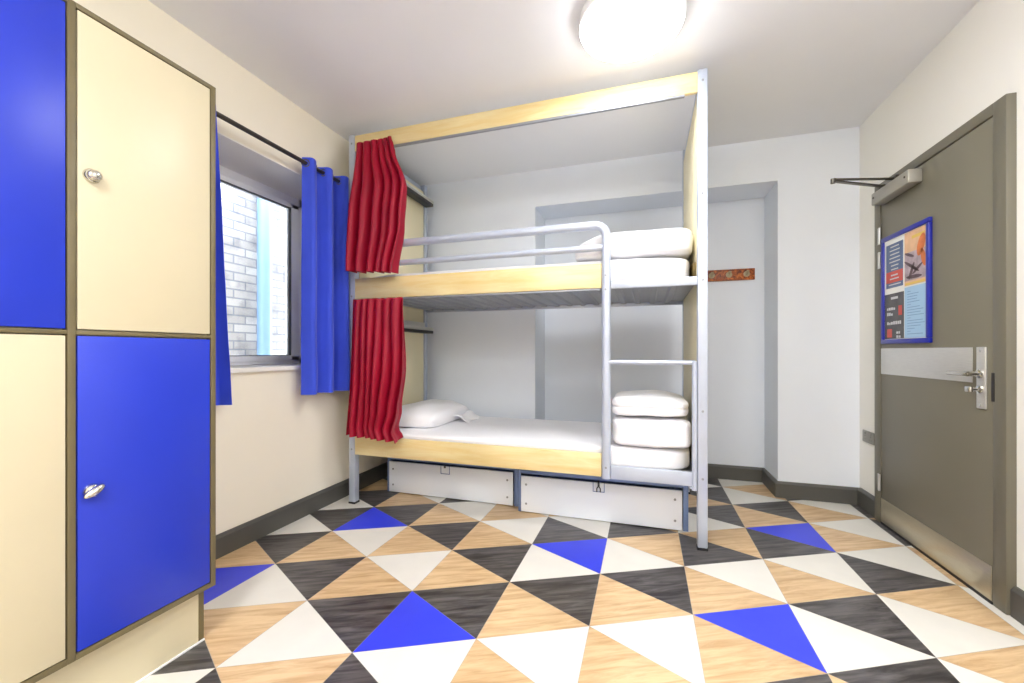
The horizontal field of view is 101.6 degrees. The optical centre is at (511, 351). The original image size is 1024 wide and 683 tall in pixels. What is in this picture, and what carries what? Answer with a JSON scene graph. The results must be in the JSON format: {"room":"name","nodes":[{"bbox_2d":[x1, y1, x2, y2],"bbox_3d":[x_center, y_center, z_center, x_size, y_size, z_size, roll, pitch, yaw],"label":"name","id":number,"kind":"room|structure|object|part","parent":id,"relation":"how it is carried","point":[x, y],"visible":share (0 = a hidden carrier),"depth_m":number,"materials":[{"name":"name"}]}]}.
{"room":"dormitory","nodes":[
{"label":"dormitory","id":0,"kind":"room"},
{"bbox_2d":[73,0,386,534],"bbox_3d":[-1.887,-0.247,1.730,0.450,2.615,5.945,0,0,18],"label":"wall","id":1,"kind":"structure","parent":0,"point":[277,446],"depth_m":2.40,"materials":[{"name":"white paint"}]},
{"bbox_2d":[217,131,301,372],"bbox_3d":[-1.644,-0.507,2.374,0.440,1.248,1.482,0,0,18],"label":"window","id":2,"kind":"structure","parent":1,"relation":"in","point":[242,168],"depth_m":2.80,"materials":[{"name":"grey aluminium"},{"name":"glass"},{"name":"paint"}]},
{"bbox_3d":[-1.621,0.103,2.367,0.390,0.027,1.480,0,0,18],"label":"sill","id":3,"kind":"part","parent":2,"relation":"part of","materials":[{"name":"white paint"}]},
{"bbox_2d":[216,111,339,182],"bbox_3d":[-1.421,-1.162,2.257,0.118,0.048,1.424,0,0,18],"label":"curtain rod","id":4,"kind":"object","parent":1,"relation":"attached to","point":[219,115],"visible":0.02,"depth_m":2.29,"materials":[{"name":"grey metal"}]},
{"bbox_2d":[216,115,231,404],"bbox_3d":[-1.495,-0.464,1.898,0.084,1.468,0.436,0,0,18],"label":"window curtain","id":5,"kind":"object","parent":4,"relation":"hanging from","point":[223,374],"visible":0.05,"depth_m":2.07,"materials":[{"name":"blue fabric"}]},
{"bbox_2d":[301,157,349,394],"bbox_3d":[-1.216,-0.464,2.737,0.117,1.468,0.371,0,0,18],"label":"window curtain","id":6,"kind":"object","parent":4,"relation":"hanging from","point":[325,316],"visible":0.99,"depth_m":2.72,"materials":[{"name":"blue fabric"}]},
{"bbox_2d":[216,462,386,558],"bbox_3d":[-1.290,1.002,2.825,0.020,0.116,2.335,0,0,18],"label":"baseboard","id":7,"kind":"structure","parent":1,"relation":"attached to","point":[228,541],"depth_m":2.54,"materials":[{"name":"grey paint"}]},
{"bbox_2d":[148,0,978,185],"bbox_3d":[-0.121,-1.615,1.165,4.160,0.120,5.945,0,0,18],"label":"ceiling","id":8,"kind":"structure","parent":0,"point":[776,68],"depth_m":2.27,"materials":[{"name":"paint"}]},
{"bbox_2d":[579,0,685,62],"bbox_3d":[0.549,-1.509,1.929,0.472,0.092,0.472,0,0,18],"label":"ceiling lamp","id":9,"kind":"object","parent":8,"relation":"attached to","point":[617,31],"visible":1,"depth_m":1.89,"materials":[{"name":"white plastic"}]},
{"bbox_2d":[140,477,1023,682],"bbox_3d":[0.004,1.100,1.143,3.550,0.080,5.620,0,0,18],"label":"floor","id":10,"kind":"structure","parent":0,"point":[386,586],"depth_m":1.75,"materials":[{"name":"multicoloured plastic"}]},
{"bbox_2d":[0,0,215,682],"bbox_3d":[-1.477,0.048,1.236,0.623,2.024,0.796,0,0,18],"label":"tall cabinet","id":11,"kind":"object","parent":10,"relation":"on","point":[108,143],"visible":1,"depth_m":1.21,"materials":[{"name":"beige laminate"}]},
{"bbox_3d":[-1.276,0.396,0.965,0.022,0.877,0.359,0,0,18],"label":"locker door","id":12,"kind":"part","parent":11,"relation":"part of","materials":[{"name":"beige laminate"}]},
{"bbox_3d":[-1.276,-0.504,0.965,0.022,0.885,0.359,0,0,18],"label":"locker door","id":13,"kind":"part","parent":11,"relation":"part of","materials":[{"name":"blue laminate"}]},
{"bbox_3d":[-1.180,0.396,1.181,0.024,0.033,0.049,0,0,18],"label":"lock knob","id":14,"kind":"part","parent":11,"relation":"part of","materials":[{"name":"silver metal"}]},
{"bbox_3d":[-1.180,-0.497,1.181,0.024,0.031,0.035,0,0,18],"label":"lock knob","id":15,"kind":"part","parent":11,"relation":"part of","materials":[{"name":"silver metal"}]},
{"bbox_3d":[-1.158,0.396,1.336,0.022,0.877,0.369,0,0,18],"label":"locker door","id":16,"kind":"part","parent":11,"relation":"part of","materials":[{"name":"blue laminate"}]},
{"bbox_3d":[-1.158,-0.504,1.336,0.022,0.885,0.369,0,0,18],"label":"locker door","id":17,"kind":"part","parent":11,"relation":"part of","materials":[{"name":"beige laminate"}]},
{"bbox_2d":[387,457,517,506],"bbox_3d":[-0.367,0.926,3.266,1.034,0.268,0.586,0,0,18],"label":"storage drawer","id":18,"kind":"object","parent":10,"relation":"on","point":[496,485],"visible":0.69,"depth_m":2.99,"materials":[{"name":"white wood"}]},
{"bbox_2d":[348,68,707,550],"bbox_3d":[0.098,-0.221,3.019,2.286,2.562,0.994,0,0,18],"label":"bunk bed","id":19,"kind":"object","parent":10,"relation":"on","point":[586,285],"visible":0.75,"depth_m":2.54,"materials":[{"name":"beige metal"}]},
{"bbox_3d":[-1.105,-0.227,2.921,0.050,2.550,0.050,0,0,18],"label":"post","id":20,"kind":"part","parent":19,"relation":"part of","materials":[{"name":"silver metal"}]},
{"bbox_2d":[346,297,405,442],"bbox_3d":[-0.878,0.114,2.731,0.429,0.928,0.158,0,0,18],"label":"curtain","id":21,"kind":"object","parent":19,"relation":"hanging from","point":[378,351],"visible":1,"depth_m":2.69,"materials":[{"name":"fabric"}]},
{"bbox_2d":[346,136,406,273],"bbox_3d":[-0.872,-0.946,2.724,0.425,0.884,0.164,0,0,18],"label":"curtain","id":22,"kind":"object","parent":19,"relation":"hanging from","point":[378,195],"visible":1,"depth_m":2.70,"materials":[{"name":"fabric"}]},
{"bbox_3d":[-0.946,-0.360,3.358,0.026,2.160,0.880,0,0,18],"label":"panel","id":23,"kind":"part","parent":19,"relation":"part of","materials":[{"name":"beige wood"}]},
{"bbox_3d":[-0.963,-1.465,3.364,0.026,0.050,0.880,0,0,18],"label":"rail","id":24,"kind":"part","parent":19,"relation":"part of","materials":[{"name":"beige wood"}]},
{"bbox_2d":[404,320,433,330],"bbox_3d":[-0.887,-0.220,3.342,0.097,0.075,0.895,0,0,18],"label":"shelf","id":25,"kind":"object","parent":19,"relation":"attached to","point":[409,325],"depth_m":3.57,"materials":[{"name":"grey metal"}]},
{"bbox_2d":[406,182,433,203],"bbox_3d":[-0.887,-1.357,3.342,0.097,0.075,0.895,0,0,18],"label":"shelf","id":26,"kind":"object","parent":19,"relation":"attached to","point":[413,194],"depth_m":3.54,"materials":[{"name":"grey metal"}]},
{"bbox_3d":[-0.802,-0.227,3.801,0.050,2.550,0.050,0,0,18],"label":"post","id":27,"kind":"part","parent":19,"relation":"part of","materials":[{"name":"silver metal"}]},
{"bbox_3d":[-0.284,-0.592,2.644,1.684,0.037,0.038,0,0,18],"label":"guard rail","id":28,"kind":"part","parent":19,"relation":"part of","materials":[{"name":"silver metal"}]},
{"bbox_3d":[-0.262,-0.011,2.637,1.729,1.472,0.040,0,0,18],"label":"ladder post","id":29,"kind":"part","parent":19,"relation":"part of","materials":[{"name":"silver metal"}]},
{"bbox_3d":[-0.046,-1.438,2.570,2.182,0.108,0.025,0,0,18],"label":"rail","id":30,"kind":"part","parent":19,"relation":"part of","materials":[{"name":"yellow wood"}]},
{"bbox_2d":[374,258,689,279],"bbox_3d":[0.095,-0.465,3.020,2.155,0.151,0.874,0,0,18],"label":"mattress","id":31,"kind":"object","parent":19,"relation":"on","point":[642,268],"visible":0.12,"depth_m":2.37,"materials":[{"name":"white fabric"}]},
{"bbox_2d":[575,228,692,261],"bbox_3d":[0.790,-0.625,2.731,0.701,0.161,0.760,0,0,18],"label":"duvet","id":32,"kind":"object","parent":31,"relation":"on","point":[671,242],"visible":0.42,"depth_m":2.37,"materials":[{"name":"white fabric"}]},
{"bbox_2d":[399,416,689,469],"bbox_3d":[0.096,0.614,3.020,2.153,0.129,0.873,0,0,18],"label":"mattress","id":33,"kind":"object","parent":19,"relation":"on","point":[517,432],"visible":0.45,"depth_m":2.70,"materials":[{"name":"white fabric"}]},
{"bbox_2d":[399,399,479,427],"bbox_3d":[-0.590,0.469,3.255,0.544,0.154,0.680,0,0,18],"label":"pillow","id":34,"kind":"object","parent":33,"relation":"on","point":[430,413],"visible":0.94,"depth_m":3.06,"materials":[{"name":"white fabric"}]},
{"bbox_2d":[613,414,690,447],"bbox_3d":[0.869,0.464,2.624,0.441,0.164,0.618,0,0,18],"label":"duvet","id":35,"kind":"object","parent":33,"relation":"on","point":[641,430],"visible":0.75,"depth_m":2.34,"materials":[{"name":"white fabric"}]},
{"bbox_2d":[612,390,688,416],"bbox_3d":[0.866,0.317,2.632,0.432,0.116,0.599,0,0,18],"label":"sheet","id":36,"kind":"object","parent":35,"relation":"on","point":[660,403],"visible":1,"depth_m":2.38,"materials":[{"name":"white fabric"}]},
{"bbox_3d":[0.242,-0.375,3.469,2.182,0.050,0.025,0,0,18],"label":"rail","id":37,"kind":"part","parent":19,"relation":"part of","materials":[{"name":"silver metal"}]},
{"bbox_3d":[0.779,0.688,2.309,0.452,0.075,0.026,0,0,18],"label":"frame rail","id":38,"kind":"part","parent":19,"relation":"part of","materials":[{"name":"silver metal"}]},
{"bbox_3d":[0.779,-0.378,2.309,0.452,0.046,0.026,0,0,18],"label":"frame rail","id":39,"kind":"part","parent":19,"relation":"part of","materials":[{"name":"silver metal"}]},
{"bbox_3d":[1.304,-0.227,3.126,0.050,2.550,0.050,0,0,18],"label":"post","id":40,"kind":"part","parent":19,"relation":"part of","materials":[{"name":"silver metal"}]},
{"bbox_3d":[1.151,-0.347,2.687,0.018,2.135,0.880,0,0,18],"label":"panel","id":41,"kind":"part","parent":19,"relation":"part of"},
{"bbox_3d":[1.162,-1.465,2.683,0.026,0.050,0.880,0,0,18],"label":"rail","id":42,"kind":"part","parent":19,"relation":"part of","materials":[{"name":"beige wood"}]},
{"bbox_3d":[0.974,0.400,2.242,0.038,0.690,0.039,0,0,18],"label":"ladder post","id":43,"kind":"part","parent":19,"relation":"part of","materials":[{"name":"silver metal"}]},
{"bbox_3d":[1.021,-0.227,2.240,0.050,2.550,0.050,0,0,18],"label":"post","id":44,"kind":"part","parent":19,"relation":"part of","materials":[{"name":"silver metal"}]},
{"bbox_2d":[518,469,687,531],"bbox_3d":[0.621,0.922,2.867,1.043,0.276,0.594,0,0,18],"label":"storage drawer","id":45,"kind":"object","parent":10,"relation":"on","point":[658,505],"visible":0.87,"depth_m":2.59,"materials":[{"name":"white metal"}]},
{"bbox_2d":[426,127,859,486],"bbox_3d":[0.819,-0.247,3.691,3.510,2.615,0.560,0,0,18],"label":"wall","id":46,"kind":"structure","parent":0,"point":[784,342],"depth_m":3.44,"materials":[{"name":"white paint"}]},
{"bbox_2d":[708,268,754,281],"bbox_3d":[1.689,-0.629,3.457,0.580,0.092,0.076,0,0,18],"label":"coat rack","id":47,"kind":"object","parent":46,"relation":"attached to","point":[748,273],"visible":0.68,"depth_m":3.44,"materials":[{"name":"brown wood"}]},
{"bbox_2d":[708,463,858,504],"bbox_3d":[0.786,1.002,3.586,3.510,0.116,0.380,0,0,18],"label":"baseboard","id":48,"kind":"structure","parent":46,"relation":"attached to","point":[779,489],"depth_m":3.01,"materials":[{"name":"grey paint"}]},
{"bbox_2d":[860,0,1023,590],"bbox_3d":[1.765,-0.247,0.561,0.200,2.615,5.945,0,0,18],"label":"wall","id":49,"kind":"structure","parent":0,"point":[980,61],"depth_m":2.09,"materials":[{"name":"paint"}]},
{"bbox_2d":[857,487,874,516],"bbox_3d":[2.352,0.999,2.754,0.020,0.122,0.250,0,0,18],"label":"baseboard","id":50,"kind":"structure","parent":49,"relation":"attached to","point":[865,500],"depth_m":2.76,"materials":[{"name":"grey paint"}]},
{"bbox_2d":[862,429,874,444],"bbox_3d":[2.357,0.569,2.761,0.013,0.078,0.147,0,0,18],"label":"power socket","id":51,"kind":"object","parent":49,"relation":"attached to","point":[867,436],"visible":0.97,"depth_m":2.75,"materials":[{"name":"grey plastic"}]},
{"bbox_2d":[830,92,1016,615],"bbox_3d":[2.041,0.013,2.190,0.508,2.095,1.015,0,0,18],"label":"door","id":52,"kind":"structure","parent":49,"relation":"in","point":[946,407],"depth_m":1.91,"materials":[{"name":"grey paint"}]},
{"bbox_3d":[2.032,-0.985,2.453,0.376,0.026,0.026,0,0,-12],"label":"closer arm","id":53,"kind":"part","parent":52,"relation":"part of","materials":[{"name":"grey metal"}]},
{"bbox_3d":[2.044,-0.997,2.405,0.366,0.027,0.060,0,0,-2],"label":"closer arm","id":54,"kind":"part","parent":52,"relation":"part of","materials":[{"name":"grey metal"}]},
{"bbox_2d":[881,216,932,343],"bbox_3d":[2.187,-0.362,2.327,0.018,0.639,0.454,0,0,18],"label":"poster frame","id":55,"kind":"object","parent":52,"relation":"attached to","point":[907,253],"visible":1,"depth_m":2.30,"materials":[{"name":"blue plastic"},{"name":"printed paper"}]},
{"bbox_3d":[2.157,0.061,2.210,0.003,0.156,0.754,0,0,18],"label":"push plate","id":56,"kind":"part","parent":52,"relation":"part of","materials":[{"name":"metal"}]},
{"bbox_3d":[2.140,0.974,2.159,0.003,0.144,0.861,0,0,18],"label":"kick plate","id":57,"kind":"part","parent":52,"relation":"part of","materials":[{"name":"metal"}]},
{"bbox_3d":[2.004,0.098,1.854,0.060,0.038,0.137,0,0,18],"label":"handle","id":58,"kind":"part","parent":52,"relation":"part of","materials":[{"name":"silver metal"}]},
{"bbox_3d":[2.021,0.115,1.796,0.009,0.266,0.050,0,0,18],"label":"handle plate","id":59,"kind":"part","parent":52,"relation":"part of","materials":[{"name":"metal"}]},
{"bbox_2d":[1011,586,1023,625],"bbox_3d":[1.409,0.999,-0.190,0.020,0.122,3.898,0,0,18],"label":"baseboard","id":60,"kind":"structure","parent":49,"relation":"attached to","point":[1017,594],"depth_m":1.64,"materials":[{"name":"grey paint"}]},
{"label":"outside","id":61,"kind":"structure","parent":0,"visible":0},
{"bbox_3d":[-2.081,1.610,3.291,0.870,0.100,8.000,0,0,18],"label":"floor","id":62,"kind":"structure","parent":61,"visible":0},
{"bbox_2d":[220,183,284,354],"bbox_3d":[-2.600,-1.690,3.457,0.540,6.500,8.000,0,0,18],"label":"window pane","id":63,"kind":"structure","parent":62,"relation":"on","point":[253,227],"depth_m":3.77,"materials":[{"name":"clear glass"}]}
]}

